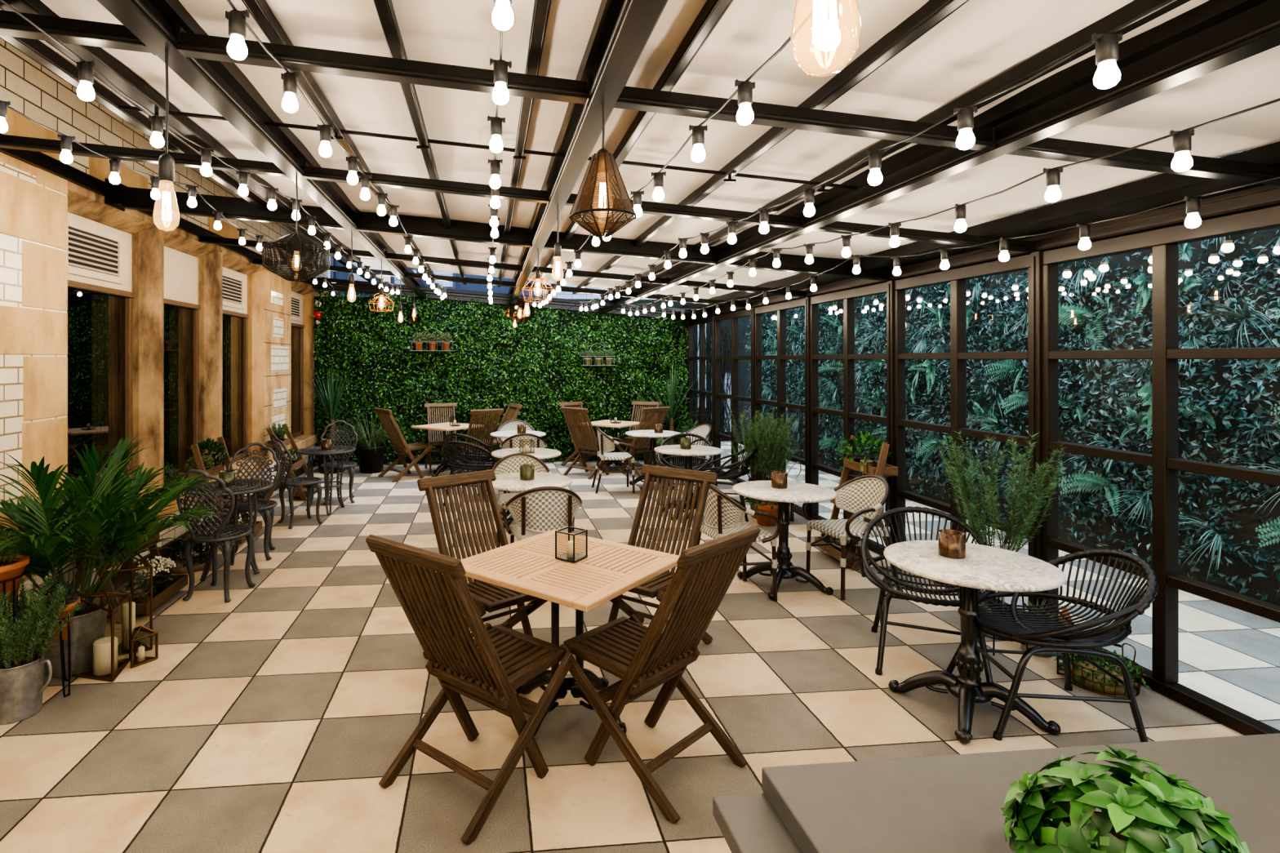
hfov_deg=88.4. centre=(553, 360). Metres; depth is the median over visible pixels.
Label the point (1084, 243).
bulb
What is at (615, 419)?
lantern
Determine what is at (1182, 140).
socket
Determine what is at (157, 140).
bulb
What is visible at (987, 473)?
grass tuft
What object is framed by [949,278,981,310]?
grass tuft
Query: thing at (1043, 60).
rafter
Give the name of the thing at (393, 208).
socket
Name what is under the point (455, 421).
lantern
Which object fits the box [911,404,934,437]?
grass tuft
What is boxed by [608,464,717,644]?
folding chair
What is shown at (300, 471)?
baseboard
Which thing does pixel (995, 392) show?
grass tuft
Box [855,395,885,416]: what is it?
fern
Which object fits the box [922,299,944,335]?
fern
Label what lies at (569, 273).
bulb
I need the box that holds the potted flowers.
[135,555,176,598]
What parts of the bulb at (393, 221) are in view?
bulb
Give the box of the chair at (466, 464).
[441,440,506,506]
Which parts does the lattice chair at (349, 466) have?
leg, seat, frame, leg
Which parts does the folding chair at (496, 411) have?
leg, seat, rail, backrest, rail, leg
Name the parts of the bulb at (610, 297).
bulb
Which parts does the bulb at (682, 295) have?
bulb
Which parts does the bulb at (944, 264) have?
bulb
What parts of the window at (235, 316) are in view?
pane, panel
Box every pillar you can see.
[132,225,164,501]
[198,249,222,475]
[247,269,291,463]
[302,290,327,434]
[685,320,688,431]
[711,315,715,464]
[751,307,754,476]
[804,296,810,519]
[887,280,894,543]
[1031,250,1044,608]
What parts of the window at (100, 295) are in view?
pane, panel, frame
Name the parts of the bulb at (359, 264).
bulb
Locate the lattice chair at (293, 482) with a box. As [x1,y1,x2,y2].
[270,434,323,528]
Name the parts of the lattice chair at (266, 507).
leg, leg, seat, frame, leg, leg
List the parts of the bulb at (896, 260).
bulb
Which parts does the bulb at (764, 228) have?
bulb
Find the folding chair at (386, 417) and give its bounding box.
[373,407,433,482]
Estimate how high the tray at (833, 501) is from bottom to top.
0.075 m
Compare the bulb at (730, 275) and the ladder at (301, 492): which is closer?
the bulb at (730, 275)
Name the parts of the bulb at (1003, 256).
bulb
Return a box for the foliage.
[743,149,1279,599]
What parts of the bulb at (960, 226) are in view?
bulb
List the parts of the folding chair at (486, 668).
rail, leg, leg, backrest, rail, seat, leg, leg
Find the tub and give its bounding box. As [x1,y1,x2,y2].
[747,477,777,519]
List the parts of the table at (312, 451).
leg, leg, leg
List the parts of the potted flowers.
pot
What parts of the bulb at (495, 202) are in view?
bulb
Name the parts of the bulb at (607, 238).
bulb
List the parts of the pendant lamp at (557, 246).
cord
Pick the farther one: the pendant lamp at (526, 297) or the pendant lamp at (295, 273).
the pendant lamp at (526, 297)
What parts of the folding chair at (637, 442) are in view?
leg, seat, leg, rail, backrest, rail, leg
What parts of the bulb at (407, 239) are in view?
bulb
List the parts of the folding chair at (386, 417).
rail, backrest, leg, leg, rail, leg, seat, leg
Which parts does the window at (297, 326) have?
pane, panel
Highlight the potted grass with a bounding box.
[318,407,415,473]
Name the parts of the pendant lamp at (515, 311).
lamp shade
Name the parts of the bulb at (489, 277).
bulb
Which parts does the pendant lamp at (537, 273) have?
cord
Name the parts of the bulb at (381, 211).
bulb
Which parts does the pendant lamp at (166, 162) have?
cord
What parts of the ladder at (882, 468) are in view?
post, leg, post, leg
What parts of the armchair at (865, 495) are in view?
leg, leg, arm rail, woven seat, leg, leg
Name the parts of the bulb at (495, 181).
bulb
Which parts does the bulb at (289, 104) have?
bulb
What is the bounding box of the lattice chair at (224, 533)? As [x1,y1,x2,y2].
[176,469,255,602]
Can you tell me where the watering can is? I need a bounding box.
[860,454,873,471]
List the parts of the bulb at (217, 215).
bulb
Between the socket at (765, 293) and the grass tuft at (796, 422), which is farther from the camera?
the grass tuft at (796, 422)
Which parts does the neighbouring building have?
pane, pane, pane, pane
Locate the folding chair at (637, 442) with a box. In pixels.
[616,406,670,476]
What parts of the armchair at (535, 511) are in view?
leg, leg, woven seat, leg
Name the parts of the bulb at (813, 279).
bulb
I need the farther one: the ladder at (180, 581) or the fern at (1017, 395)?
the fern at (1017, 395)
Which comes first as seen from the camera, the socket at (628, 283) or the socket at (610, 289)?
the socket at (628, 283)
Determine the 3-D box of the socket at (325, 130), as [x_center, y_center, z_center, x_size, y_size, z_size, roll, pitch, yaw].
[-0.960,-0.953,2.739,0.061,0.073,0.045,0,0,36]
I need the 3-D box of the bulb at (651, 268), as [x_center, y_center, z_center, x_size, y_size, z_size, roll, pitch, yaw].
[0.847,-0.760,5.645,0.054,0.138,0.054,0,0,-35]
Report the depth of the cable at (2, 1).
2.55 m
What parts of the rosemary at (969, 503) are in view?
leg, leg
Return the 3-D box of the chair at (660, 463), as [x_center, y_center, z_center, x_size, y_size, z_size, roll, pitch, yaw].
[1.599,1.320,7.926,0.675,0.791,0.765,0,0,14]
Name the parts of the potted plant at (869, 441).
pot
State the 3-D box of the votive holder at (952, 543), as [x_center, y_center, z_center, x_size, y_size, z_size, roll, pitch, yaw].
[1.985,0.917,3.255,0.118,0.116,0.118,0,0,-6]
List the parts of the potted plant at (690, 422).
planter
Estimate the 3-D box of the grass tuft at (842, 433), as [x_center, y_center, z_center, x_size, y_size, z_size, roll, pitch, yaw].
[4.072,1.161,9.358,0.162,0.369,0.297,0,0,21]
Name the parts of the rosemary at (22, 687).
handle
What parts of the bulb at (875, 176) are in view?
bulb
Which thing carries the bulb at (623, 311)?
hanging from the cable at (1278, 99)
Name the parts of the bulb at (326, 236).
bulb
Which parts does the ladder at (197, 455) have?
leg, post, post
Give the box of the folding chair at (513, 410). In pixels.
[470,403,522,462]
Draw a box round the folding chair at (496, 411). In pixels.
[451,408,503,472]
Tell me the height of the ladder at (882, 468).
1.045 m
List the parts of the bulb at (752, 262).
bulb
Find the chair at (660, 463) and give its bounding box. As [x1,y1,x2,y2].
[657,432,714,506]
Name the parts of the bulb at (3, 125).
bulb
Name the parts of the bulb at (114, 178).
bulb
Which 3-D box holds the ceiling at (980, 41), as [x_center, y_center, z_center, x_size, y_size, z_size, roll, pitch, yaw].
[0.884,-0.986,2.815,1.420,0.121,11.950,0,0,-6]
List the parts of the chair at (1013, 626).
leg frame, leg frame, arm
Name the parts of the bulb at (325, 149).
bulb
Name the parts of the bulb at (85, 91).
bulb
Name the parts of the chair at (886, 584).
arm, leg frame, leg frame, arm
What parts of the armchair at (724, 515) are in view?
leg, leg, woven seat, arm rail, leg, leg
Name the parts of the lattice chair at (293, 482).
leg, frame, leg, seat, leg, leg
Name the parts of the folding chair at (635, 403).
leg, seat, backrest, rail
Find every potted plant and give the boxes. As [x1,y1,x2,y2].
[0,528,29,668]
[24,578,83,697]
[637,437,667,465]
[680,418,704,468]
[742,496,790,526]
[819,517,853,551]
[835,430,892,465]
[1000,744,1249,852]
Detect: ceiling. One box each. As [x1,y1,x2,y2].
[0,0,377,259]
[178,0,601,278]
[527,0,1208,290]
[654,44,1279,298]
[666,141,1279,315]
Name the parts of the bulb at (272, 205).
bulb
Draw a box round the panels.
[271,290,288,430]
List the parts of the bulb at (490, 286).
bulb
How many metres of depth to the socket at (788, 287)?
6.21 m
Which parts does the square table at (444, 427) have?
table frame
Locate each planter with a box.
[164,539,208,574]
[1009,597,1056,657]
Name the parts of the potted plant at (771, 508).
terracotta pot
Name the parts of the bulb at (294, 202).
bulb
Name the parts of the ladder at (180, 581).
leg, post, leg, post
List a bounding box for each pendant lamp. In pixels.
[152,52,180,231]
[262,177,329,281]
[346,230,355,300]
[368,258,394,311]
[398,276,402,322]
[406,289,421,322]
[505,287,534,323]
[521,248,553,302]
[524,271,530,313]
[551,204,562,280]
[568,103,636,237]
[791,0,861,76]
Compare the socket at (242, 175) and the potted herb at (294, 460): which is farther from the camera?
the potted herb at (294, 460)
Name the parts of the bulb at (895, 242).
bulb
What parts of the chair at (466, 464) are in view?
leg frame, arm, leg frame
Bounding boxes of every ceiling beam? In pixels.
[0,9,1279,186]
[0,133,1039,253]
[97,0,425,298]
[121,186,891,280]
[198,235,808,297]
[252,258,752,307]
[304,280,697,316]
[307,276,713,315]
[312,284,689,320]
[507,0,667,304]
[599,0,1279,313]
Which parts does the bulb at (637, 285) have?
bulb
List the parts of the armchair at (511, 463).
woven seat, arm rail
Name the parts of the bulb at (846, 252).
bulb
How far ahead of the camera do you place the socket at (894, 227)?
3.61 m
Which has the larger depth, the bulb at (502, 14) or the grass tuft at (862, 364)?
the grass tuft at (862, 364)
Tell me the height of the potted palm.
1.292 m
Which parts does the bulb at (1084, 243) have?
bulb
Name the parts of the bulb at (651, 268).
bulb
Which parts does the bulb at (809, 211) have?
bulb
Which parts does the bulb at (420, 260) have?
bulb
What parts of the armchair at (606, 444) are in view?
leg, leg, woven seat, arm rail, leg, leg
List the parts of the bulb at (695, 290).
bulb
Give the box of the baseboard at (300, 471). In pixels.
[0,458,317,644]
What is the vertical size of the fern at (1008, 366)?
0.323 m
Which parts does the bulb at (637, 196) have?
bulb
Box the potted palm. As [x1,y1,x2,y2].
[0,431,220,678]
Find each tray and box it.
[75,533,159,568]
[108,574,187,617]
[168,555,208,574]
[177,462,224,481]
[195,494,240,508]
[220,520,262,544]
[260,438,290,450]
[274,457,304,471]
[293,485,316,497]
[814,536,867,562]
[830,498,884,512]
[843,457,897,476]
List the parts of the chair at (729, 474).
arm, leg frame, arm, leg frame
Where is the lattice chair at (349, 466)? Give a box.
[320,420,357,504]
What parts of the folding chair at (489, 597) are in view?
leg, leg, rail, backrest, seat, leg, leg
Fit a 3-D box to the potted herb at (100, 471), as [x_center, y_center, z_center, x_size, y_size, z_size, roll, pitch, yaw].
[-3.165,0.925,4.651,0.372,0.343,0.361,0,0,42]
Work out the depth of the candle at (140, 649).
3.68 m
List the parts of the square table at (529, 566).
table frame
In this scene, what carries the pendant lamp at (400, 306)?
hanging from the ceiling beam at (222, 85)
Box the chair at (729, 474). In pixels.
[687,445,758,521]
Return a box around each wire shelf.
[408,328,455,351]
[580,342,616,365]
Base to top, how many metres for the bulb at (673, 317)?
0.138 m
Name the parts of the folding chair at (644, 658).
leg, seat, leg, rail, leg, backrest, leg, rail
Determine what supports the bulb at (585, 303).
hanging from the cable at (1170, 2)
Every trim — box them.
[0,133,327,291]
[65,455,269,561]
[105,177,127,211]
[118,105,857,191]
[263,309,291,435]
[290,433,317,453]
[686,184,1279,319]
[697,323,731,431]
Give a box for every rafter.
[0,0,360,262]
[0,35,377,282]
[241,0,434,275]
[373,0,466,284]
[497,0,551,287]
[532,0,733,289]
[572,0,969,293]
[606,0,1190,297]
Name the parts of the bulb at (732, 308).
bulb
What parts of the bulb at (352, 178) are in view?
bulb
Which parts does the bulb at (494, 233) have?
bulb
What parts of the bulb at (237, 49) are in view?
bulb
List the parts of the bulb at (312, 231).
bulb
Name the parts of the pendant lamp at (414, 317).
lamp shade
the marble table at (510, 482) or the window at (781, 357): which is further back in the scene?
the window at (781, 357)
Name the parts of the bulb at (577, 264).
bulb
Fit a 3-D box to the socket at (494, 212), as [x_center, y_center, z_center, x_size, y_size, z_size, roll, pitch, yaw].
[-0.359,-0.898,3.914,0.061,0.073,0.045,0,0,28]
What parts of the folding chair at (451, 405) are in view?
leg, leg, rail, backrest, seat, leg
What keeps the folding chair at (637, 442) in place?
on the floor
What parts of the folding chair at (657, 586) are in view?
leg, leg, seat, backrest, rail, leg, leg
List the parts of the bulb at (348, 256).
bulb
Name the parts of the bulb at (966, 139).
bulb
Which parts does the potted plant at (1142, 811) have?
terracotta pot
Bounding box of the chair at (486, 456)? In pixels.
[444,433,497,496]
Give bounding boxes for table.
[185,479,273,581]
[296,445,355,515]
[411,422,483,476]
[460,529,679,736]
[484,472,572,492]
[489,430,546,438]
[491,447,561,527]
[578,419,643,471]
[625,430,680,490]
[653,444,723,520]
[732,480,836,599]
[883,540,1066,744]
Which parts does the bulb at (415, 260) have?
bulb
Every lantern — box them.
[71,591,131,682]
[100,549,152,655]
[130,625,158,668]
[449,416,459,426]
[519,439,534,453]
[555,526,587,562]
[610,413,621,423]
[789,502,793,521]
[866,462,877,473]
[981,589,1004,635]
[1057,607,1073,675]
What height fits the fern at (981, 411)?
0.362 m
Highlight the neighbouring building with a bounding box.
[328,256,657,299]
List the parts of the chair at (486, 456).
leg frame, leg frame, arm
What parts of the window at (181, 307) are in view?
pane, panel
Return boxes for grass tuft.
[761,382,768,397]
[761,386,773,408]
[773,311,794,331]
[773,373,790,390]
[786,337,795,350]
[786,342,800,360]
[786,364,799,386]
[786,412,799,433]
[787,307,802,322]
[789,429,799,440]
[791,415,804,435]
[792,315,804,334]
[793,370,804,386]
[818,376,833,399]
[818,394,827,407]
[820,378,838,402]
[821,425,829,439]
[826,331,843,360]
[832,428,843,451]
[835,319,860,335]
[854,364,862,382]
[854,401,862,412]
[856,296,866,310]
[856,337,866,354]
[857,404,871,422]
[858,321,879,347]
[860,364,873,381]
[864,426,885,442]
[905,288,912,303]
[905,292,924,320]
[905,329,926,362]
[905,343,916,368]
[905,361,919,389]
[905,461,915,477]
[908,433,920,453]
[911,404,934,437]
[916,461,938,479]
[917,337,942,361]
[919,284,950,312]
[921,377,945,407]
[937,359,950,384]
[942,457,985,493]
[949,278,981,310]
[966,385,1004,423]
[974,415,1001,456]
[976,473,993,494]
[978,316,1008,346]
[980,288,1012,315]
[981,346,1012,379]
[997,475,1016,499]
[1000,306,1028,341]
[1008,273,1028,297]
[1017,282,1079,303]
[1058,260,1100,300]
[1062,336,1107,373]
[1063,454,1087,475]
[1073,256,1109,291]
[1077,431,1115,474]
[1101,359,1151,392]
[1104,489,1151,525]
[1142,466,1183,493]
[1143,326,1199,370]
[1178,515,1222,580]
[1182,236,1230,251]
[1182,299,1271,348]
[1188,263,1243,309]
[1235,417,1279,457]
[1238,462,1279,514]
[1240,227,1279,259]
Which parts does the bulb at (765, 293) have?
bulb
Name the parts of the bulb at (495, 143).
bulb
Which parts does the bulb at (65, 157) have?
bulb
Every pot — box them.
[0,650,44,724]
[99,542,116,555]
[128,589,149,604]
[203,460,217,469]
[238,521,248,526]
[287,457,296,464]
[315,442,347,473]
[356,444,386,473]
[414,342,422,350]
[428,342,436,350]
[441,342,450,350]
[584,358,591,364]
[595,358,602,364]
[605,358,613,364]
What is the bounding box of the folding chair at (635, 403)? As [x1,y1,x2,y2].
[618,400,662,463]
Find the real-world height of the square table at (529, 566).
0.739 m
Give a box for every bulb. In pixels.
[0,100,10,133]
[57,133,75,164]
[76,60,95,101]
[108,158,120,184]
[148,115,165,147]
[150,176,160,199]
[186,185,198,207]
[199,148,213,176]
[212,210,222,230]
[225,8,248,60]
[236,170,249,196]
[237,228,246,244]
[255,235,263,250]
[266,186,278,210]
[280,70,298,112]
[290,198,302,220]
[306,215,316,235]
[312,275,317,284]
[316,124,333,157]
[322,232,331,248]
[322,277,327,287]
[330,286,335,295]
[333,244,342,259]
[346,155,359,185]
[346,254,351,268]
[356,261,362,274]
[358,173,372,200]
[364,265,370,278]
[370,272,377,284]
[375,191,387,216]
[377,278,383,288]
[383,281,389,291]
[387,204,399,226]
[390,284,395,294]
[395,284,399,294]
[404,235,412,253]
[412,248,419,264]
[417,258,424,272]
[422,266,428,279]
[426,271,431,284]
[430,277,435,288]
[434,282,439,293]
[437,284,441,294]
[440,289,444,299]
[442,287,447,297]
[486,267,492,280]
[486,276,493,288]
[487,115,505,152]
[487,258,493,273]
[487,284,493,295]
[488,159,502,189]
[488,182,502,208]
[488,204,499,226]
[488,246,496,263]
[488,289,493,300]
[489,57,511,104]
[489,216,499,238]
[492,0,513,30]
[532,297,537,306]
[537,300,542,307]
[540,294,545,305]
[544,293,548,303]
[546,288,551,299]
[551,283,555,295]
[555,279,561,291]
[560,271,566,285]
[565,261,573,276]
[573,249,582,267]
[578,301,583,311]
[583,301,588,311]
[591,234,599,246]
[591,299,595,309]
[594,297,599,308]
[600,294,605,305]
[601,219,612,240]
[607,288,613,299]
[614,285,620,297]
[620,303,625,313]
[625,280,631,293]
[627,306,632,315]
[631,191,644,217]
[634,273,641,288]
[635,306,639,315]
[642,302,647,313]
[648,264,656,279]
[650,302,655,311]
[651,171,666,201]
[660,297,666,308]
[662,307,666,316]
[663,250,671,268]
[667,294,673,306]
[671,309,675,319]
[678,237,687,257]
[680,292,685,304]
[680,309,684,319]
[688,124,707,162]
[691,308,696,318]
[693,287,698,300]
[699,232,709,253]
[702,306,706,317]
[708,280,715,293]
[715,302,720,313]
[725,221,737,244]
[726,271,733,287]
[729,298,736,310]
[734,79,755,125]
[745,297,751,309]
[747,258,757,276]
[758,208,769,234]
[762,290,768,303]
[771,248,782,267]
[785,284,791,299]
[803,186,815,217]
[804,243,814,264]
[809,275,817,291]
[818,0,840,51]
[840,235,851,257]
[851,254,862,274]
[866,149,884,186]
[888,222,901,247]
[891,256,902,275]
[938,248,951,270]
[953,106,977,150]
[954,203,967,232]
[998,237,1009,262]
[1043,167,1062,202]
[1076,223,1093,249]
[1091,31,1122,88]
[1169,128,1194,172]
[1184,195,1201,228]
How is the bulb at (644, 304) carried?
hanging from the cable at (1278, 99)
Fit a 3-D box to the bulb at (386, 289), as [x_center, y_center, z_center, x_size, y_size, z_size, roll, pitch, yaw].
[-2.212,-0.971,8.611,0.054,0.138,0.054,0,0,20]
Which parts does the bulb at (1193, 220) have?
bulb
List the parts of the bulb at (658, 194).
bulb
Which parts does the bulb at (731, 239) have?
bulb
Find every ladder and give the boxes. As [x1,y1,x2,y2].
[64,464,187,624]
[177,436,262,549]
[260,423,316,501]
[814,435,902,570]
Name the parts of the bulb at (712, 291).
bulb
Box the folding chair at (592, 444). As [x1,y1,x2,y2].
[560,406,616,479]
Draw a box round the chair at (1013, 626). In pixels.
[946,548,1158,742]
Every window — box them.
[67,211,134,511]
[164,245,199,487]
[222,266,248,466]
[291,290,304,438]
[688,315,711,471]
[714,308,751,484]
[754,297,804,517]
[809,281,887,555]
[893,253,1031,616]
[1042,204,1279,735]
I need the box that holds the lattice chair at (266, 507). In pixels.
[226,442,279,562]
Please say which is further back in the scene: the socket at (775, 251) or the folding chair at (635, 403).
the folding chair at (635, 403)
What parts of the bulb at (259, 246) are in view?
bulb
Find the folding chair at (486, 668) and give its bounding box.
[365,534,574,845]
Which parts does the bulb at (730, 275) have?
bulb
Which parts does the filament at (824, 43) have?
bulb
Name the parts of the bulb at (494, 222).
bulb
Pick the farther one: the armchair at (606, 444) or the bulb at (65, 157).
the armchair at (606, 444)
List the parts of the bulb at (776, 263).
bulb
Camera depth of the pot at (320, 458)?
9.84 m
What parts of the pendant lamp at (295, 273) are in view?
lamp shade, cord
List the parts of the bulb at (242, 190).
bulb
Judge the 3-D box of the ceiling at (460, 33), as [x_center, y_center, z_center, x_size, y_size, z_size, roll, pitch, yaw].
[-0.588,-1.101,2.564,1.360,0.117,11.750,0,0,-6]
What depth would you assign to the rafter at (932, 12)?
2.22 m
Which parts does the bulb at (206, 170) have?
bulb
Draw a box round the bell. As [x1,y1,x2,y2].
[313,311,322,324]
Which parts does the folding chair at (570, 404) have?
rail, leg, leg, backrest, leg, leg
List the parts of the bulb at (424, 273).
bulb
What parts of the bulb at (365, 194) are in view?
bulb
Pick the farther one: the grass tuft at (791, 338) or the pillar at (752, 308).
the grass tuft at (791, 338)
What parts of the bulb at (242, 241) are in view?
bulb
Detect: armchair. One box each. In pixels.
[492,453,551,546]
[496,419,534,449]
[499,433,546,493]
[502,486,582,543]
[591,426,635,493]
[667,422,717,485]
[697,482,781,601]
[801,475,901,599]
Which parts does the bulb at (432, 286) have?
bulb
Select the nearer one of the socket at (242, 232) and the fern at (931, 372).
the socket at (242, 232)
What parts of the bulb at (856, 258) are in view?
bulb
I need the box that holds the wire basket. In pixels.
[1053,643,1151,697]
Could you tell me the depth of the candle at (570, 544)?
3.18 m
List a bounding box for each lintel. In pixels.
[0,151,328,294]
[67,181,315,294]
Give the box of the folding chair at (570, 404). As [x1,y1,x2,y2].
[558,401,600,466]
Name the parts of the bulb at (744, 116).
bulb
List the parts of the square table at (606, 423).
table frame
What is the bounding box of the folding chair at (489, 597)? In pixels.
[417,469,547,659]
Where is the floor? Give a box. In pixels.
[0,440,1279,852]
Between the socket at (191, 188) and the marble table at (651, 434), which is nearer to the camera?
the socket at (191, 188)
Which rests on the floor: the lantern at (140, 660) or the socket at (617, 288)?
the lantern at (140, 660)
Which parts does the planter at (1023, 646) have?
zinc pot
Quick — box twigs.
[693,320,750,441]
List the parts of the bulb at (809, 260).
bulb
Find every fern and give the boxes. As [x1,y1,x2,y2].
[764,329,777,350]
[764,351,792,364]
[786,326,802,340]
[790,383,800,396]
[796,379,804,394]
[818,360,842,371]
[819,400,838,409]
[819,436,842,453]
[820,315,842,337]
[824,349,837,363]
[854,384,879,395]
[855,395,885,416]
[864,360,884,377]
[871,425,886,435]
[905,379,915,402]
[907,359,937,394]
[915,435,947,464]
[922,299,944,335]
[948,302,973,330]
[966,401,997,431]
[983,360,1024,392]
[999,391,1028,414]
[1058,302,1105,350]
[1058,394,1084,422]
[1058,471,1119,516]
[1091,292,1112,323]
[1112,273,1151,318]
[1118,383,1151,439]
[1120,406,1151,438]
[1177,242,1191,261]
[1178,268,1200,294]
[1178,402,1216,429]
[1254,517,1279,546]
[1263,339,1279,377]
[1270,402,1279,425]
[1271,310,1279,318]
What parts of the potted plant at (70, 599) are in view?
terracotta pot, leg, leg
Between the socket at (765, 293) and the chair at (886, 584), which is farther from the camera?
the socket at (765, 293)
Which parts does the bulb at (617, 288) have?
bulb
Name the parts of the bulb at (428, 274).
bulb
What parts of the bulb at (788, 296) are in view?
bulb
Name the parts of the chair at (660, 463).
arm, leg frame, arm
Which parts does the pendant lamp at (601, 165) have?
lamp shade, cord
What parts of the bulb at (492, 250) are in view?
bulb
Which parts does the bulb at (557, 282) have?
bulb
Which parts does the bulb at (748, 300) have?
bulb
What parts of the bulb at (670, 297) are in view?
bulb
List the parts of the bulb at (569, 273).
bulb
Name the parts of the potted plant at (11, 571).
leg, leg, terracotta pot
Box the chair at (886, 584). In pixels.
[861,506,995,682]
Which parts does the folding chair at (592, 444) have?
rail, leg, leg, backrest, seat, rail, leg, leg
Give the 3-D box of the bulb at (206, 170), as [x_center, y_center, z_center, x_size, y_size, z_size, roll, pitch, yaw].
[-1.716,-0.975,3.219,0.054,0.138,0.054,0,0,44]
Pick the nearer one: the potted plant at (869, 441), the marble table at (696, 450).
the potted plant at (869, 441)
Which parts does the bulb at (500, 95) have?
bulb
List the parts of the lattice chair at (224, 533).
leg, frame, leg, seat, leg, leg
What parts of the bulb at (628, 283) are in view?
bulb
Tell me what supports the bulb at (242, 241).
hanging from the cable at (10, 107)
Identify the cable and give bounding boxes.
[0,0,407,295]
[6,105,340,289]
[226,0,448,299]
[492,30,502,247]
[534,3,818,302]
[568,0,1177,309]
[610,97,1279,313]
[648,176,1279,315]
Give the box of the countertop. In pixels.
[712,733,1279,852]
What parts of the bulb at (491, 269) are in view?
bulb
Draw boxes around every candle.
[93,636,117,675]
[121,601,135,650]
[137,644,144,662]
[524,445,528,452]
[567,540,575,557]
[789,503,791,519]
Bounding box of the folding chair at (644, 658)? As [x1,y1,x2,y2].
[560,525,760,823]
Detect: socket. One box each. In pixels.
[0,100,10,118]
[57,133,75,151]
[76,60,95,84]
[109,158,119,173]
[148,115,165,133]
[150,176,159,189]
[186,185,198,197]
[199,148,213,164]
[212,210,222,221]
[225,8,248,39]
[236,170,249,185]
[237,228,246,237]
[255,235,263,243]
[266,186,278,199]
[280,70,298,95]
[290,198,302,210]
[306,215,316,226]
[316,124,333,142]
[322,232,331,241]
[333,244,342,252]
[346,155,359,171]
[346,254,351,262]
[356,261,362,268]
[358,173,372,188]
[364,265,370,272]
[370,272,377,279]
[375,191,387,205]
[387,204,399,216]
[404,235,412,244]
[412,248,419,257]
[417,258,424,266]
[422,266,428,274]
[426,271,431,278]
[431,277,435,283]
[487,115,505,136]
[488,159,502,175]
[488,182,502,196]
[488,204,499,216]
[488,246,496,255]
[489,57,511,84]
[555,279,561,285]
[560,271,566,279]
[565,261,573,269]
[573,249,582,259]
[600,294,605,300]
[607,288,613,293]
[614,285,620,292]
[625,280,631,288]
[631,191,644,205]
[634,273,641,281]
[648,264,656,272]
[651,171,666,187]
[660,297,666,302]
[663,250,671,260]
[667,294,673,301]
[678,237,687,248]
[680,292,685,298]
[688,124,707,146]
[693,287,698,294]
[699,232,709,244]
[708,280,715,287]
[715,302,720,308]
[725,221,737,233]
[726,271,733,279]
[729,298,736,305]
[734,79,755,105]
[745,297,751,303]
[747,258,757,267]
[758,208,769,222]
[762,290,768,297]
[771,248,782,258]
[785,284,791,293]
[803,186,814,204]
[804,243,814,254]
[809,275,817,284]
[840,235,851,247]
[851,254,862,265]
[866,149,884,169]
[888,222,901,235]
[891,256,902,266]
[938,248,951,260]
[953,106,977,131]
[955,203,965,220]
[999,237,1008,251]
[1043,167,1062,186]
[1076,223,1093,238]
[1091,31,1122,66]
[1169,128,1194,153]
[1184,195,1201,213]
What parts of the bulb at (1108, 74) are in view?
bulb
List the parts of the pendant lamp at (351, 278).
cord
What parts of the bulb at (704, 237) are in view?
bulb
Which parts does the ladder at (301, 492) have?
leg, post, post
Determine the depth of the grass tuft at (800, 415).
10.56 m
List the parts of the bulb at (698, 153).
bulb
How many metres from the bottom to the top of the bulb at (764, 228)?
0.138 m
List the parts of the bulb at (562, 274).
bulb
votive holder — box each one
[218,470,235,486]
[320,438,332,450]
[517,424,525,433]
[520,463,534,480]
[654,423,662,433]
[680,437,691,448]
[771,471,787,488]
[937,528,965,559]
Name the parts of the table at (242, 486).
leg, leg, leg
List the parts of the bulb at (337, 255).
bulb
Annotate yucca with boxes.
[291,359,389,473]
[623,358,709,466]
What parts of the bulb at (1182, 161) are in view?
bulb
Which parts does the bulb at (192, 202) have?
bulb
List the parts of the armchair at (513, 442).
leg, arm rail, leg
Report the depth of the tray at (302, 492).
7.93 m
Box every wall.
[0,38,328,583]
[1,444,315,619]
[312,286,689,465]
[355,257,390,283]
[657,291,751,440]
[761,150,1279,606]
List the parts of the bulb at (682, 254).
bulb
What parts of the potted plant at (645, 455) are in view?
pot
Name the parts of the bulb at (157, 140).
bulb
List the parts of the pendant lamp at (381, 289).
cord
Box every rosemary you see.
[0,573,82,724]
[729,408,801,519]
[935,429,1065,655]
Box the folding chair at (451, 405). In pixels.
[423,402,458,472]
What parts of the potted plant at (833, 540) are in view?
pot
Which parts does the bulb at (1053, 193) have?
bulb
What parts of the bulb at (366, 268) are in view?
bulb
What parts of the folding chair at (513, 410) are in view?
seat, leg, backrest, leg, rail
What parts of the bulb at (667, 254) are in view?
bulb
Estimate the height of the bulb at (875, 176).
0.138 m
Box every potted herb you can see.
[80,526,132,555]
[86,471,133,482]
[117,575,159,604]
[118,515,146,551]
[164,461,179,497]
[184,454,214,470]
[186,437,228,469]
[238,512,253,526]
[265,422,288,442]
[284,448,301,464]
[411,331,426,350]
[424,331,439,350]
[438,332,452,350]
[581,349,594,364]
[592,349,604,364]
[603,349,616,364]
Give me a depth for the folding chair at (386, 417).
9.39 m
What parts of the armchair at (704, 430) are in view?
arm rail, leg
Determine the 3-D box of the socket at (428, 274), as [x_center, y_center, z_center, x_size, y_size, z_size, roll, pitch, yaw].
[-1.400,-0.951,7.300,0.045,0.073,0.061,0,0,31]
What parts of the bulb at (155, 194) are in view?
bulb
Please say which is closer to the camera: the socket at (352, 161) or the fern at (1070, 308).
the socket at (352, 161)

